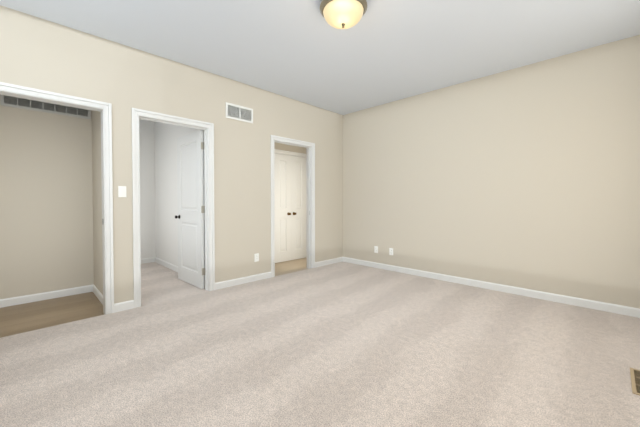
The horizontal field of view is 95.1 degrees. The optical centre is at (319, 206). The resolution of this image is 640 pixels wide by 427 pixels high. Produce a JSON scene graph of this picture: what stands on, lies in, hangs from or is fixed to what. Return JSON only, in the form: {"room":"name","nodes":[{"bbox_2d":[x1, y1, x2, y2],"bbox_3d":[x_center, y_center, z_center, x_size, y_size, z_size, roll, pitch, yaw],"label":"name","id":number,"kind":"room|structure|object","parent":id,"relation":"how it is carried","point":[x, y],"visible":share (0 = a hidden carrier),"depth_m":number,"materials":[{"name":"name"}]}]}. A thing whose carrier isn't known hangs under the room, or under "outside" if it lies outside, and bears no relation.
{"room":"empty bedroom","nodes":[
{"label":"empty bedroom","id":0,"kind":"room"},
{"bbox_2d":[0,105,93,298],"bbox_3d":[-3.434,-0.295,3.258,0.120,2.740,1.420,1,1,45],"label":"wall","id":1,"kind":"structure","parent":0,"point":[46,216],"depth_m":3.41,"materials":[{"name":"beige paint"}]},
{"bbox_2d":[0,94,90,118],"bbox_3d":[-3.165,-1.273,3.418,0.012,0.360,0.770,1,1,45],"label":"air vent","id":2,"kind":"object","parent":1,"relation":"in","point":[17,102],"visible":0.33,"depth_m":3.38,"materials":[{"name":"grey metal"}]},
{"bbox_2d":[0,285,91,307],"bbox_3d":[-3.345,1.049,3.278,0.013,0.088,1.300,1,1,45],"label":"baseboard","id":3,"kind":"structure","parent":1,"relation":"attached to","point":[12,301],"depth_m":3.41,"materials":[{"name":"white wood"}]},
{"bbox_2d":[91,110,102,294],"bbox_3d":[-3.029,-0.306,3.928,2.450,2.740,0.100,1,1,45],"label":"wall","id":4,"kind":"structure","parent":0,"point":[97,200],"depth_m":3.48,"materials":[{"name":"beige paint"}]},
{"bbox_2d":[92,284,102,304],"bbox_3d":[-2.537,1.047,3.382,0.950,0.088,0.013,1,1,45],"label":"baseboard","id":5,"kind":"structure","parent":4,"relation":"attached to","point":[94,289],"depth_m":3.48,"materials":[{"name":"white wood"}]},
{"bbox_2d":[139,119,155,258],"bbox_3d":[-3.467,-0.328,5.139,0.120,2.740,1.000,1,1,45],"label":"wall","id":6,"kind":"structure","parent":0,"point":[147,186],"depth_m":5.36,"materials":[{"name":"paint"}]},
{"bbox_2d":[141,257,153,263],"bbox_3d":[-3.434,0.999,5.100,0.013,0.088,0.960,1,1,45],"label":"baseboard","id":7,"kind":"structure","parent":6,"relation":"attached to","point":[146,260],"depth_m":5.37,"materials":[{"name":"white wood"}]},
{"bbox_2d":[0,5,342,303],"bbox_3d":[-1.067,-0.284,4.078,0.120,2.790,5.920,1,1,45],"label":"wall","id":8,"kind":"structure","parent":0,"point":[50,56],"depth_m":3.62,"materials":[{"name":"beige paint"}]},
{"bbox_2d":[0,82,113,314],"bbox_3d":[-2.561,0.047,2.571,0.138,2.140,1.208,1,1,45],"label":"door frame","id":9,"kind":"structure","parent":8,"relation":"attached to","point":[108,179],"depth_m":2.92,"materials":[{"name":"white wood"}]},
{"bbox_2d":[118,186,125,196],"bbox_3d":[-2.031,-0.150,3.012,0.018,0.115,0.070,1,1,45],"label":"switch plate","id":10,"kind":"object","parent":8,"relation":"attached to","point":[121,191],"visible":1,"depth_m":3.01,"materials":[{"name":"white plastic"}]},
{"bbox_2d":[132,108,214,307],"bbox_3d":[-1.698,0.032,3.438,0.138,2.140,0.890,1,1,45],"label":"door frame","id":11,"kind":"structure","parent":8,"relation":"attached to","point":[136,112],"depth_m":3.42,"materials":[{"name":"white wood"}]},
{"bbox_2d":[175,130,204,288],"bbox_3d":[-1.780,0.040,3.985,0.755,2.030,0.163,1,1,45],"label":"closet door","id":12,"kind":"structure","parent":8,"relation":"in","point":[190,187],"depth_m":3.94,"materials":[{"name":"white wood"}]},
{"bbox_2d":[226,102,252,123],"bbox_3d":[-1.081,-1.257,3.952,0.012,0.200,0.405,1,1,45],"label":"air vent","id":13,"kind":"object","parent":8,"relation":"in","point":[238,112],"visible":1,"depth_m":3.94,"materials":[{"name":"white metal"}]},
{"bbox_2d":[215,272,270,289],"bbox_3d":[-1.034,1.018,4.039,0.013,0.088,0.874,1,1,45],"label":"baseboard","id":14,"kind":"structure","parent":8,"relation":"attached to","point":[224,284],"depth_m":4.00,"materials":[{"name":"white wood"}]},
{"bbox_2d":[254,253,258,261],"bbox_3d":[-0.902,0.730,4.170,0.008,0.115,0.070,1,1,45],"label":"outlet","id":15,"kind":"object","parent":8,"relation":"attached to","point":[256,257],"visible":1,"depth_m":4.17,"materials":[{"name":"white plastic"}]},
{"bbox_2d":[271,135,314,276],"bbox_3d":[-0.450,0.010,4.692,0.138,2.140,0.900,1,1,45],"label":"door frame","id":16,"kind":"structure","parent":8,"relation":"attached to","point":[288,140],"depth_m":4.92,"materials":[{"name":"white wood"}]},
{"bbox_2d":[315,257,342,267],"bbox_3d":[0.157,0.997,5.236,0.013,0.088,0.703,1,1,45],"label":"baseboard","id":17,"kind":"structure","parent":8,"relation":"attached to","point":[331,261],"depth_m":5.22,"materials":[{"name":"white wood"}]},
{"bbox_2d":[154,122,204,277],"bbox_3d":[-2.253,-0.320,4.707,2.450,2.740,0.100,1,1,45],"label":"wall","id":18,"kind":"structure","parent":0,"point":[166,136],"depth_m":4.98,"materials":[{"name":"paint"}]},
{"bbox_2d":[154,257,204,284],"bbox_3d":[-2.251,1.007,4.647,2.330,0.088,0.013,1,1,45],"label":"baseboard","id":19,"kind":"structure","parent":18,"relation":"attached to","point":[162,262],"depth_m":4.98,"materials":[{"name":"white wood"}]},
{"bbox_2d":[274,142,305,153],"bbox_3d":[-0.710,-0.310,5.570,0.120,2.790,3.300,1,1,45],"label":"wall","id":20,"kind":"structure","parent":0,"point":[285,147],"depth_m":5.60,"materials":[{"name":"beige paint"}]},
{"bbox_2d":[274,153,305,262],"bbox_3d":[-0.546,0.034,5.639,0.099,2.020,0.796,1,1,45],"label":"hall door","id":21,"kind":"structure","parent":20,"relation":"in","point":[290,207],"depth_m":5.63,"materials":[{"name":"white wood"}]},
{"bbox_2d":[274,149,306,257],"bbox_3d":[-0.592,0.006,5.684,0.138,2.115,0.940,1,1,45],"label":"door frame","id":22,"kind":"structure","parent":20,"relation":"attached to","point":[306,200],"depth_m":5.81,"materials":[{"name":"white wood"}]},
{"bbox_2d":[275,258,307,275],"bbox_3d":[-0.669,1.066,5.483,1.496,0.022,3.200,1,1,45],"label":"floor","id":23,"kind":"structure","parent":0,"point":[287,267],"depth_m":5.16,"materials":[{"name":"brown wood"}]},
{"bbox_2d":[0,262,639,426],"bbox_3d":[-0.715,1.096,3.201,6.550,0.040,4.900,1,1,45],"label":"floor carpet","id":24,"kind":"object","parent":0,"point":[342,344],"visible":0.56,"depth_m":2.09,"materials":[{"name":"beige carpet"}]},
{"bbox_2d":[630,367,639,395],"bbox_3d":[2.021,1.097,1.804,0.145,0.006,0.370,1,1,45],"label":"air vent register","id":25,"kind":"object","parent":24,"relation":"on","point":[635,378],"visible":1,"depth_m":1.84,"materials":[{"name":"beige metal"}]},
{"bbox_2d":[0,0,639,114],"bbox_3d":[-0.486,-1.719,3.474,6.920,0.100,5.920,1,1,45],"label":"ceiling","id":26,"kind":"structure","parent":0,"point":[380,52],"depth_m":2.86,"materials":[{"name":"paint"}]},
{"bbox_2d":[319,0,366,28],"bbox_3d":[0.189,-1.546,2.369,0.386,0.206,0.386,1,1,45],"label":"ceiling light","id":27,"kind":"object","parent":26,"relation":"attached to","point":[341,14],"visible":1,"depth_m":2.29,"materials":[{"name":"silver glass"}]},
{"bbox_2d":[343,35,639,308],"bbox_3d":[1.966,-0.308,4.050,4.220,2.740,0.120,1,1,45],"label":"wall","id":28,"kind":"structure","parent":0,"point":[527,177],"depth_m":3.56,"materials":[{"name":"beige paint"}]},
{"bbox_2d":[343,257,639,317],"bbox_3d":[1.869,1.017,4.074,4.080,0.088,0.013,1,1,45],"label":"baseboard","id":29,"kind":"structure","parent":28,"relation":"attached to","point":[553,297],"depth_m":3.57,"materials":[{"name":"white wood"}]},
{"bbox_3d":[-0.486,1.161,3.524,6.920,0.100,5.920,1,1,45],"label":"floor","id":30,"kind":"structure","parent":0,"visible":0},
{"bbox_2d":[0,292,103,337],"bbox_3d":[-2.961,1.111,2.896,1.096,0.022,1.300,1,1,45],"label":"floor","id":31,"kind":"structure","parent":30,"relation":"on","point":[23,318],"depth_m":3.00,"materials":[{"name":"brown wood"}]}
]}

